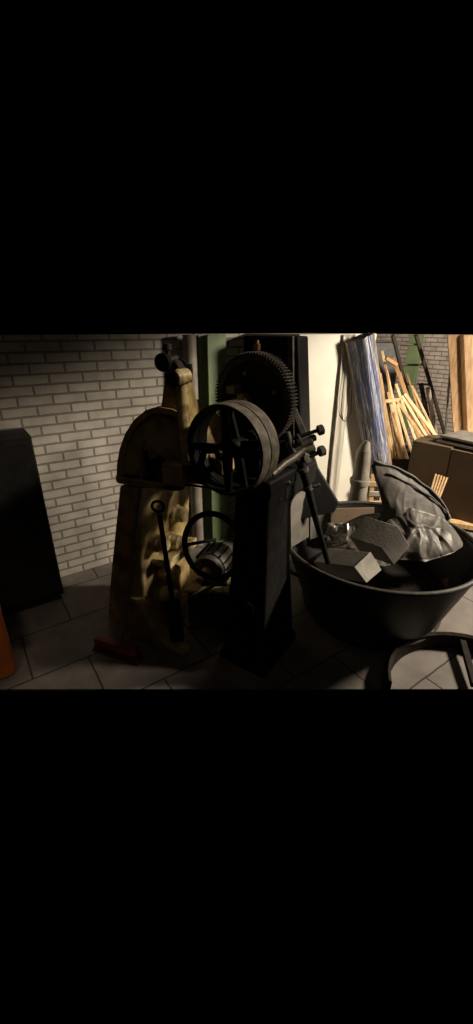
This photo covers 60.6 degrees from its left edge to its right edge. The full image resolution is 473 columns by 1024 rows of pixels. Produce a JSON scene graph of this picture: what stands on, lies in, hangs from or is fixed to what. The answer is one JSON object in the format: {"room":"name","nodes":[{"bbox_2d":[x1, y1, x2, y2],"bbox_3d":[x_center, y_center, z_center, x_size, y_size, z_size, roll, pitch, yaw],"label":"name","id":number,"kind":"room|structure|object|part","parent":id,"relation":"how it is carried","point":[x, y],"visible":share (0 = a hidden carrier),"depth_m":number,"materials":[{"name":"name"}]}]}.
{"room":"metal workshop","nodes":[
{"label":"metal workshop","id":0,"kind":"room"},
{"bbox_2d":[0,334,244,576],"bbox_3d":[-1.418,-0.300,2.837,3.480,1.722,0.160,-15,28,-31],"label":"wall","id":1,"kind":"structure","parent":0,"point":[77,397],"depth_m":2.87,"materials":[{"name":"white brick"}]},
{"bbox_2d":[197,334,231,543],"bbox_3d":[-0.187,-0.548,3.391,0.220,1.719,0.200,-15,28,-31],"label":"steel column","id":2,"kind":"structure","parent":0,"point":[211,347],"depth_m":3.17,"materials":[{"name":"metal"}]},
{"bbox_3d":[-0.187,0.229,3.740,0.220,0.016,0.200,-15,28,-31],"label":"plate","id":3,"kind":"part","parent":2,"relation":"part of","materials":[{"name":"green paint"}]},
{"bbox_2d":[0,492,472,690],"bbox_3d":[1.200,-0.445,5.274,8.000,0.012,6.814,0,24,0],"label":"floor","id":4,"kind":"structure","parent":0,"point":[52,643],"depth_m":2.35,"materials":[{"name":"grey tile"}]},
{"bbox_2d":[0,606,15,679],"bbox_3d":[-1.515,0.703,2.161,0.520,0.447,0.340,-15,28,-31],"label":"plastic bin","id":5,"kind":"object","parent":4,"relation":"on","point":[7,663],"visible":1,"depth_m":2.19,"materials":[{"name":"orange plastic"}]},
{"bbox_2d":[0,428,63,616],"bbox_3d":[-1.619,0.135,2.536,0.800,1.175,0.302,-15,28,-31],"label":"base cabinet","id":6,"kind":"object","parent":4,"relation":"on","point":[30,577],"visible":0.91,"depth_m":2.58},
{"bbox_2d":[92,440,146,665],"bbox_3d":[-0.649,0.234,2.219,0.351,1.253,0.278,9,26,20],"label":"broom","id":7,"kind":"object","parent":4,"relation":"on","point":[118,648],"visible":0.99,"depth_m":2.31,"materials":[{"name":"red wood"}]},
{"bbox_3d":[-0.577,0.210,2.202,0.304,1.195,0.070,-16,29,-32],"label":"handle","id":8,"kind":"part","parent":7,"relation":"part of","materials":[{"name":"brown wood"}]},
{"bbox_2d":[109,343,233,657],"bbox_3d":[-0.394,-0.053,2.316,0.764,1.697,0.603,10,26,21],"label":"machine","id":9,"kind":"object","parent":4,"relation":"on","point":[161,568],"visible":0.96,"depth_m":2.22,"materials":[{"name":"yellow paint"}]},
{"bbox_3d":[-0.375,0.260,2.167,0.026,0.523,0.097,-17,29,-33],"label":"lever","id":10,"kind":"part","parent":9,"relation":"part of","materials":[{"name":"black metal"}]},
{"bbox_3d":[-0.313,-0.736,1.840,0.039,0.060,0.040,0,24,0],"label":"valve knob","id":11,"kind":"part","parent":9,"relation":"part of","materials":[{"name":"metal"}]},
{"bbox_3d":[-0.302,-0.691,1.844,0.034,0.048,0.089,15,28,30],"label":"valve stem","id":12,"kind":"part","parent":9,"relation":"part of","materials":[{"name":"metal"}]},
{"bbox_2d":[117,399,233,488],"bbox_3d":[-0.321,-0.381,2.098,0.618,0.375,0.489,0,24,0],"label":"hood","id":13,"kind":"object","parent":9,"relation":"attached to","point":[165,427],"depth_m":1.98,"materials":[{"name":"yellow paint"}]},
{"bbox_3d":[-0.160,0.444,2.381,0.241,0.151,0.022,-2,24,-4],"label":"tie rod","id":14,"kind":"part","parent":9,"relation":"part of","materials":[{"name":"metal"}]},
{"bbox_2d":[182,335,203,545],"bbox_3d":[-0.344,-0.500,3.284,0.114,1.720,0.114,13,27,26],"label":"pipe","id":15,"kind":"object","parent":4,"relation":"on","point":[189,341],"visible":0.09,"depth_m":3.35,"materials":[{"name":"grey metal"}]},
{"bbox_2d":[184,569,230,629],"bbox_3d":[-0.157,0.562,2.626,0.320,0.322,0.310,0,24,0],"label":"stand","id":16,"kind":"object","parent":4,"relation":"on","point":[208,610],"visible":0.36,"depth_m":2.52,"materials":[{"name":"metal"}]},
{"bbox_3d":[-0.157,0.423,2.569,0.301,0.022,0.300,2,24,3],"label":"plate","id":17,"kind":"part","parent":16,"relation":"part of","materials":[{"name":"beige paint"}]},
{"bbox_2d":[194,541,231,585],"bbox_3d":[-0.157,0.337,2.451,0.220,0.230,0.332,9,26,19],"label":"motor","id":18,"kind":"object","parent":16,"relation":"on","point":[215,558],"visible":0.69,"depth_m":2.41,"materials":[{"name":"metal"}]},
{"bbox_2d":[182,335,338,677],"bbox_3d":[0.165,-0.022,2.216,0.650,1.722,0.934,20,31,37],"label":"machine","id":19,"kind":"object","parent":4,"relation":"on","point":[263,404],"visible":1,"depth_m":2.03,"materials":[{"name":"black metal"}]},
{"bbox_2d":[254,340,260,350],"bbox_3d":[0.102,-0.806,2.006,0.034,0.085,0.034,0,24,0],"label":"cup","id":20,"kind":"object","parent":19,"relation":"on","point":[257,345],"depth_m":1.99,"materials":[{"name":"gold metal"}]},
{"bbox_3d":[0.252,-0.250,1.988,0.235,0.121,0.048,-18,30,-35],"label":"clamp arm","id":21,"kind":"part","parent":19,"relation":"part of","materials":[{"name":"metal"}]},
{"bbox_3d":[0.277,-0.324,2.011,0.090,0.151,0.040,6,25,14],"label":"clamp arm","id":22,"kind":"part","parent":19,"relation":"part of","materials":[{"name":"metal"}]},
{"bbox_3d":[0.416,0.021,2.154,0.225,0.596,0.052,0,24,0],"label":"hand lever","id":23,"kind":"part","parent":19,"relation":"part of","materials":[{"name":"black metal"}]},
{"bbox_3d":[0.447,-0.246,2.398,0.344,0.564,0.175,0,24,0],"label":"guard plate","id":24,"kind":"part","parent":19,"relation":"part of","materials":[{"name":"black metal"}]},
{"bbox_3d":[0.417,-0.407,2.010,0.042,0.054,0.052,-4,25,-9],"label":"knob","id":25,"kind":"part","parent":19,"relation":"part of","materials":[{"name":"metal"}]},
{"bbox_3d":[0.431,-0.309,2.054,0.042,0.055,0.054,-8,25,-17],"label":"knob","id":26,"kind":"part","parent":19,"relation":"part of","materials":[{"name":"metal"}]},
{"bbox_2d":[349,440,370,500],"bbox_3d":[0.970,-0.086,3.250,0.169,0.992,0.170,0,24,0],"label":"post","id":27,"kind":"object","parent":4,"relation":"on","point":[360,480],"visible":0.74,"depth_m":3.11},
{"bbox_2d":[345,332,391,500],"bbox_3d":[1.200,-0.583,3.493,0.845,1.769,0.157,-12,27,-26],"label":"wrapped bundle","id":28,"kind":"object","parent":4,"relation":"on","point":[362,356],"visible":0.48,"depth_m":3.20,"materials":[{"name":"blue plastic"}]},
{"bbox_2d":[368,474,381,502],"bbox_3d":[1.300,-0.045,3.658,0.239,0.588,0.157,0,24,0],"label":"pallet","id":29,"kind":"object","parent":4,"relation":"on","point":[372,493],"visible":0.09,"depth_m":3.60,"materials":[{"name":"brown wood"}]},
{"bbox_3d":[1.210,-0.047,3.663,0.035,0.588,0.148,0,24,0],"label":"post","id":30,"kind":"part","parent":29,"relation":"part of","materials":[{"name":"brown wood"}]},
{"bbox_2d":[290,501,472,650],"bbox_3d":[0.900,0.412,2.674,1.244,0.557,1.212,0,24,0],"label":"tub","id":31,"kind":"object","parent":4,"relation":"on","point":[355,614],"visible":0.51,"depth_m":2.31,"materials":[{"name":"metal"}]},
{"bbox_2d":[290,491,308,547],"bbox_3d":[0.376,0.035,2.431,0.038,0.320,0.192,21,32,38],"label":"board","id":32,"kind":"object","parent":31,"relation":"on","point":[299,528],"visible":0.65,"depth_m":2.41,"materials":[{"name":"grey wood"}]},
{"bbox_2d":[309,513,330,539],"bbox_3d":[0.566,0.034,2.738,0.195,0.283,0.035,-14,28,-29],"label":"board","id":33,"kind":"object","parent":31,"relation":"in","point":[324,519],"visible":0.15,"depth_m":2.75,"materials":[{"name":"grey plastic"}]},
{"bbox_2d":[314,548,380,582],"bbox_3d":[0.636,0.301,2.331,0.367,0.184,0.113,16,29,32],"label":"foam block","id":34,"kind":"object","parent":31,"relation":"in","point":[360,566],"visible":0.97,"depth_m":2.29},
{"bbox_3d":[0.731,0.310,2.252,0.132,0.135,0.082,-14,28,-28],"label":"panel","id":35,"kind":"part","parent":34,"relation":"part of","materials":[{"name":"white plastic"}]},
{"bbox_2d":[323,507,373,537],"bbox_3d":[0.824,0.082,2.958,0.469,0.247,0.068,-9,26,-19],"label":"cardboard sheet","id":36,"kind":"object","parent":31,"relation":"in","point":[340,515],"visible":0.26,"depth_m":2.93,"materials":[{"name":"brown cardboard"}]},
{"bbox_2d":[326,512,389,565],"bbox_3d":[0.826,0.167,2.590,0.496,0.177,0.471,0,24,0],"label":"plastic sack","id":37,"kind":"object","parent":31,"relation":"in","point":[353,524],"visible":0.13,"depth_m":2.64,"materials":[{"name":"grey plastic"}]},
{"bbox_2d":[326,523,348,542],"bbox_3d":[0.636,0.132,2.558,0.142,0.127,0.055,3,24,6],"label":"scrap","id":38,"kind":"object","parent":37,"relation":"on","point":[336,532],"visible":1,"depth_m":2.56,"materials":[{"name":"grey metal"}]},
{"bbox_2d":[350,516,408,564],"bbox_3d":[0.856,0.169,2.427,0.327,0.200,0.126,17,29,33],"label":"foam block","id":39,"kind":"object","parent":37,"relation":"on","point":[385,542],"visible":0.95,"depth_m":2.40,"materials":[{"name":"grey plastic"}]},
{"bbox_2d":[307,552,445,591],"bbox_3d":[0.900,0.482,2.705,0.940,0.307,0.940,0,24,0],"label":"heap","id":40,"kind":"object","parent":31,"relation":"in","point":[404,575],"visible":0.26,"depth_m":2.68,"materials":[{"name":"black"}]},
{"bbox_2d":[371,460,450,522],"bbox_3d":[1.143,-0.019,2.606,0.541,0.575,0.310,0,24,0],"label":"plastic sack","id":41,"kind":"object","parent":31,"relation":"in","point":[399,489],"visible":0.69,"depth_m":2.64,"materials":[{"name":"grey plastic"}]},
{"bbox_2d":[386,508,462,561],"bbox_3d":[1.194,0.138,2.526,0.545,0.230,0.326,0,24,0],"label":"plastic sack","id":42,"kind":"object","parent":31,"relation":"in","point":[429,536],"visible":0.78,"depth_m":2.51,"materials":[{"name":"grey plastic"}]},
{"bbox_2d":[376,342,400,412],"bbox_3d":[2.076,-1.684,6.079,0.380,1.588,0.470,0,24,0],"label":"shovel","id":43,"kind":"object","parent":4,"relation":"on","point":[387,347],"visible":0.09,"depth_m":5.67,"materials":[{"name":"metal"}]},
{"bbox_2d":[368,445,411,491],"bbox_3d":[1.905,-0.530,4.936,0.680,0.420,0.624,0,24,0],"label":"crate","id":44,"kind":"object","parent":4,"relation":"on","point":[403,464],"visible":0.02,"depth_m":4.60,"materials":[{"name":"brown wood"}]},
{"bbox_2d":[379,369,395,458],"bbox_3d":[1.642,-1.000,4.412,1.152,1.725,0.038,-21,32,-39],"label":"lath","id":45,"kind":"object","parent":44,"relation":"in","point":[385,407],"visible":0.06,"depth_m":4.42,"materials":[{"name":"brown wood"}]},
{"bbox_2d":[380,373,394,458],"bbox_3d":[1.763,-0.912,4.671,0.031,1.285,0.534,-14,28,-28],"label":"lath","id":46,"kind":"object","parent":44,"relation":"in","point":[380,373],"visible":0.23,"depth_m":4.62,"materials":[{"name":"brown wood"}]},
{"bbox_2d":[383,384,397,458],"bbox_3d":[1.850,-0.892,4.781,0.025,1.155,0.478,-19,31,-36],"label":"lath","id":47,"kind":"object","parent":44,"relation":"in","point":[383,384],"visible":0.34,"depth_m":4.76,"materials":[{"name":"orange wood"}]},
{"bbox_2d":[388,435,393,458],"bbox_3d":[1.759,-0.730,4.614,0.306,0.972,0.022,7,25,16],"label":"lath","id":48,"kind":"object","parent":44,"relation":"in","point":[389,438],"visible":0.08,"depth_m":4.60,"materials":[{"name":"brown wood"}]},
{"bbox_2d":[385,398,399,402],"bbox_3d":[1.665,-1.214,4.421,0.246,0.053,0.024,-6,25,-13],"label":"lath","id":49,"kind":"object","parent":48,"relation":"on","point":[392,399],"visible":0.56,"depth_m":4.42,"materials":[{"name":"brown wood"}]},
{"bbox_2d":[385,366,399,458],"bbox_3d":[1.844,-0.968,4.710,0.027,1.353,0.523,-15,28,-30],"label":"lath","id":50,"kind":"object","parent":44,"relation":"in","point":[386,369],"visible":0.44,"depth_m":4.65,"materials":[{"name":"orange wood"}]},
{"bbox_2d":[385,356,397,366],"bbox_3d":[1.745,-1.693,4.557,0.210,0.112,0.024,-13,27,-27],"label":"lath","id":51,"kind":"object","parent":50,"relation":"on","point":[388,359],"visible":1,"depth_m":4.54,"materials":[{"name":"orange wood"}]},
{"bbox_2d":[381,351,405,457],"bbox_3d":[1.880,-1.056,4.713,0.656,1.513,0.027,22,32,39],"label":"lath","id":52,"kind":"object","parent":44,"relation":"in","point":[382,352],"visible":0.52,"depth_m":4.67,"materials":[{"name":"brown wood"}]},
{"bbox_2d":[387,392,402,458],"bbox_3d":[1.855,-0.798,4.644,0.026,1.086,0.454,-21,32,-38],"label":"lath","id":53,"kind":"object","parent":44,"relation":"in","point":[388,393],"visible":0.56,"depth_m":4.62,"materials":[{"name":"brown wood"}]},
{"bbox_2d":[389,402,408,458],"bbox_3d":[1.905,-0.735,4.605,0.472,0.987,0.021,11,27,24],"label":"lath","id":54,"kind":"object","parent":44,"relation":"in","point":[390,403],"visible":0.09,"depth_m":4.57,"materials":[{"name":"brown wood"}]},
{"bbox_2d":[393,412,405,458],"bbox_3d":[1.890,-0.678,4.595,0.355,0.874,0.022,15,28,30],"label":"lath","id":55,"kind":"object","parent":44,"relation":"in","point":[394,414],"visible":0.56,"depth_m":4.54,"materials":[{"name":"brown wood"}]},
{"bbox_3d":[1.905,-0.407,4.663,0.680,0.420,0.024,0,24,0],"label":"panel","id":56,"kind":"part","parent":44,"relation":"part of","materials":[{"name":"brown wood"}]},
{"bbox_3d":[1.905,-0.653,5.210,0.680,0.420,0.024,0,24,0],"label":"panel","id":57,"kind":"part","parent":44,"relation":"part of","materials":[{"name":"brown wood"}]},
{"bbox_2d":[396,404,411,452],"bbox_3d":[1.987,-0.734,4.625,0.461,0.956,0.021,12,27,25],"label":"lath","id":58,"kind":"object","parent":44,"relation":"in","point":[397,405],"visible":0.56,"depth_m":4.57,"materials":[{"name":"brown wood"}]},
{"bbox_2d":[395,384,415,439],"bbox_3d":[2.106,-0.876,4.784,0.030,1.172,0.730,-18,30,-34],"label":"lath","id":59,"kind":"object","parent":4,"relation":"on","point":[396,385],"visible":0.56,"depth_m":4.78,"materials":[{"name":"brown wood"}]},
{"bbox_2d":[401,373,417,438],"bbox_3d":[2.170,-1.003,4.918,0.028,1.289,0.666,-18,30,-34],"label":"lath","id":60,"kind":"object","parent":4,"relation":"on","point":[401,373],"visible":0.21,"depth_m":4.90,"materials":[{"name":"orange wood"}]},
{"bbox_2d":[396,401,423,436],"bbox_3d":[2.165,-0.668,4.464,1.054,1.061,0.028,21,32,39],"label":"lath","id":61,"kind":"object","parent":4,"relation":"on","point":[398,402],"visible":0.27,"depth_m":4.52,"materials":[{"name":"brown wood"}]},
{"bbox_2d":[403,412,420,437],"bbox_3d":[2.175,-0.661,4.573,0.028,0.956,0.886,-18,30,-35],"label":"lath","id":62,"kind":"object","parent":4,"relation":"on","point":[416,432],"visible":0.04,"depth_m":4.62,"materials":[{"name":"brown wood"}]},
{"bbox_2d":[401,395,426,435],"bbox_3d":[2.225,-0.710,4.557,0.031,1.059,1.036,-16,29,-32],"label":"lath","id":63,"kind":"object","parent":4,"relation":"on","point":[402,396],"visible":0.44,"depth_m":4.65,"materials":[{"name":"brown wood"}]},
{"bbox_2d":[406,374,427,434],"bbox_3d":[2.321,-1.017,4.983,0.697,1.260,0.025,22,32,40],"label":"lath","id":64,"kind":"object","parent":4,"relation":"on","point":[407,375],"visible":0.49,"depth_m":4.95,"materials":[{"name":"orange wood"}]},
{"bbox_2d":[391,334,446,435],"bbox_3d":[2.586,-1.462,5.454,1.369,1.724,0.237,-8,25,-16],"label":"ladder","id":65,"kind":"object","parent":4,"relation":"on","point":[416,336],"visible":0.59,"depth_m":5.16,"materials":[{"name":"brown wood"}]},
{"bbox_3d":[2.338,-1.465,5.463,0.903,1.715,0.067,-8,25,-16],"label":"rail","id":66,"kind":"part","parent":65,"relation":"part of","materials":[{"name":"brown wood"}]},
{"bbox_3d":[2.689,-1.465,5.463,1.178,1.724,0.068,-11,26,-22],"label":"rail","id":67,"kind":"part","parent":65,"relation":"part of","materials":[{"name":"brown wood"}]},
{"bbox_2d":[404,393,436,434],"bbox_3d":[2.288,-0.660,4.402,0.033,1.101,1.213,-18,30,-35],"label":"lath","id":68,"kind":"object","parent":4,"relation":"on","point":[407,397],"visible":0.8,"depth_m":4.52,"materials":[{"name":"brown wood"}]},
{"bbox_2d":[413,408,429,434],"bbox_3d":[2.361,-0.775,4.776,0.844,0.995,0.026,20,31,38],"label":"lath","id":69,"kind":"object","parent":4,"relation":"on","point":[420,419],"visible":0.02,"depth_m":4.79,"materials":[{"name":"beige wood"}]},
{"bbox_2d":[392,357,423,435],"bbox_3d":[2.054,-1.308,4.815,0.552,0.984,0.023,12,27,26],"label":"lath","id":70,"kind":"object","parent":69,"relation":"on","point":[397,370],"visible":0.42,"depth_m":4.77,"materials":[{"name":"orange wood"}]},
{"bbox_2d":[411,386,435,432],"bbox_3d":[2.381,-0.863,4.796,0.029,1.138,0.923,-16,29,-31],"label":"lath","id":71,"kind":"object","parent":4,"relation":"on","point":[412,387],"visible":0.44,"depth_m":4.85,"materials":[{"name":"brown wood"}]},
{"bbox_2d":[419,383,431,433],"bbox_3d":[2.598,-1.157,5.465,0.689,1.156,0.056,-13,27,-27],"label":"tube","id":72,"kind":"object","parent":4,"relation":"on","point":[421,385],"visible":0.48,"depth_m":5.20,"materials":[{"name":"metal"}]},
{"bbox_2d":[383,632,472,694],"bbox_3d":[1.218,0.833,2.274,0.905,0.107,0.387,0,24,0],"label":"wheel rim","id":73,"kind":"object","parent":4,"relation":"on","point":[464,642],"visible":0.94,"depth_m":2.37,"materials":[{"name":"black metal"}]},
{"bbox_2d":[407,434,456,497],"bbox_3d":[2.053,-0.385,4.213,0.420,0.748,0.378,-20,31,-38],"label":"cardboard box","id":74,"kind":"object","parent":4,"relation":"on","point":[429,457],"visible":0.5,"depth_m":4.01,"materials":[{"name":"brown cardboard"}]},
{"bbox_2d":[436,439,472,449],"bbox_3d":[2.313,-0.617,3.788,0.380,0.022,0.720,-15,28,-31],"label":"flat board","id":75,"kind":"object","parent":74,"relation":"on","point":[438,440],"visible":0.47,"depth_m":3.83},
{"bbox_2d":[442,438,472,445],"bbox_3d":[2.343,-0.649,3.795,0.380,0.022,0.660,-15,28,-31],"label":"flat board","id":76,"kind":"object","parent":75,"relation":"on","point":[451,440],"visible":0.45,"depth_m":3.83,"materials":[{"name":"black metal"}]},
{"bbox_2d":[440,430,472,443],"bbox_3d":[2.323,-0.665,3.767,0.380,0.022,0.680,-15,28,-31],"label":"flat board","id":77,"kind":"object","parent":76,"relation":"on","point":[463,436],"visible":1,"depth_m":3.88,"materials":[{"name":"grey wood"}]},
{"bbox_2d":[426,387,437,434],"bbox_3d":[2.675,-1.138,5.473,0.746,1.116,0.056,-17,29,-33],"label":"tube","id":78,"kind":"object","parent":4,"relation":"on","point":[428,389],"visible":0.53,"depth_m":5.24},
{"bbox_2d":[431,474,436,488],"bbox_3d":[1.759,-0.037,3.752,0.016,0.490,0.619,14,28,28],"label":"thin slat","id":79,"kind":"object","parent":4,"relation":"on","point":[435,474],"visible":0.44,"depth_m":3.85,"materials":[{"name":"brown wood"}]},
{"bbox_2d":[433,475,439,490],"bbox_3d":[1.771,-0.030,3.738,0.016,0.488,0.613,15,28,29],"label":"thin slat","id":80,"kind":"object","parent":4,"relation":"on","point":[438,475],"visible":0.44,"depth_m":3.84,"materials":[{"name":"brown wood"}]},
{"bbox_2d":[435,476,441,492],"bbox_3d":[1.783,-0.023,3.724,0.016,0.487,0.606,15,28,31],"label":"thin slat","id":81,"kind":"object","parent":4,"relation":"on","point":[440,476],"visible":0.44,"depth_m":3.81,"materials":[{"name":"brown wood"}]},
{"bbox_2d":[437,476,444,495],"bbox_3d":[1.795,-0.017,3.712,0.016,0.485,0.599,16,29,32],"label":"thin slat","id":82,"kind":"object","parent":4,"relation":"on","point":[440,487],"visible":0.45,"depth_m":3.79,"materials":[{"name":"brown wood"}]},
{"bbox_2d":[439,477,447,496],"bbox_3d":[1.806,-0.011,3.700,0.016,0.484,0.592,17,30,34],"label":"thin slat","id":83,"kind":"object","parent":4,"relation":"on","point":[444,484],"visible":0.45,"depth_m":3.78,"materials":[{"name":"brown wood"}]},
{"bbox_2d":[444,375,449,433],"bbox_3d":[2.775,-1.202,5.362,0.027,1.308,0.851,17,29,33],"label":"lath","id":84,"kind":"object","parent":4,"relation":"on","point":[448,389],"visible":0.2,"depth_m":5.14,"materials":[{"name":"brown wood"}]},
{"bbox_2d":[447,335,462,431],"bbox_3d":[2.585,-1.147,4.742,0.087,1.697,0.598,-16,29,-32],"label":"plank","id":85,"kind":"object","parent":4,"relation":"on","point":[454,354],"visible":0.56,"depth_m":4.65,"materials":[{"name":"brown wood"}]},
{"bbox_2d":[441,447,472,530],"bbox_3d":[2.298,-0.261,3.953,0.420,0.736,0.337,-18,30,-34],"label":"cardboard box","id":86,"kind":"object","parent":4,"relation":"on","point":[457,496],"visible":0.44,"depth_m":3.83,"materials":[{"name":"brown cardboard"}]},
{"bbox_2d":[450,519,472,529],"bbox_3d":[2.167,0.119,3.882,0.394,0.050,0.100,10,26,21],"label":"board","id":87,"kind":"object","parent":4,"relation":"on","point":[462,524],"visible":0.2,"depth_m":3.84,"materials":[{"name":"brown wood"}]},
{"bbox_2d":[460,335,466,430],"bbox_3d":[2.629,-1.114,4.667,0.041,1.698,0.546,-14,28,-28],"label":"plank","id":88,"kind":"object","parent":4,"relation":"on","point":[461,336],"visible":0.55,"depth_m":4.59,"materials":[{"name":"brown wood"}]},
{"bbox_2d":[463,335,472,431],"bbox_3d":[2.784,-1.132,4.708,0.162,1.697,0.637,-14,28,-29],"label":"plank","id":89,"kind":"object","parent":4,"relation":"on","point":[468,339],"visible":0.55,"depth_m":4.63,"materials":[{"name":"brown wood"}]},
{"bbox_2d":[245,333,376,500],"bbox_3d":[0.550,-0.681,3.684,0.818,1.722,0.820,-15,28,-31],"label":"wall","id":90,"kind":"structure","parent":0,"point":[324,349],"depth_m":3.20,"materials":[{"name":"white paint"}]},
{"bbox_2d":[329,334,355,497],"bbox_3d":[0.855,-0.686,3.332,0.132,1.420,0.026,-17,29,-32],"label":"plastic film","id":91,"kind":"object","parent":90,"relation":"hanging from","point":[339,432],"visible":0.79,"depth_m":3.30,"materials":[{"name":"plastic"}]},
{"bbox_2d":[341,341,351,421],"bbox_3d":[0.880,-1.021,3.183,0.144,0.639,0.006,-15,28,-31],"label":"cord","id":92,"kind":"object","parent":91,"relation":"hanging from","point":[346,341],"visible":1,"depth_m":3.22,"materials":[{"name":"black rubber"}]},
{"bbox_2d":[394,334,423,443],"bbox_3d":[2.594,-1.782,6.172,0.300,1.690,0.240,17,29,33],"label":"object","id":93,"kind":"structure","parent":0,"point":[412,356],"depth_m":5.97,"materials":[{"name":"green paint"}]},
{"bbox_2d":[376,334,452,444],"bbox_3d":[3.456,-1.564,5.688,0.150,1.689,5.400,-15,28,-31],"label":"wall","id":94,"kind":"structure","parent":0,"point":[435,346],"depth_m":6.10,"materials":[{"name":"white brick"}]}
]}

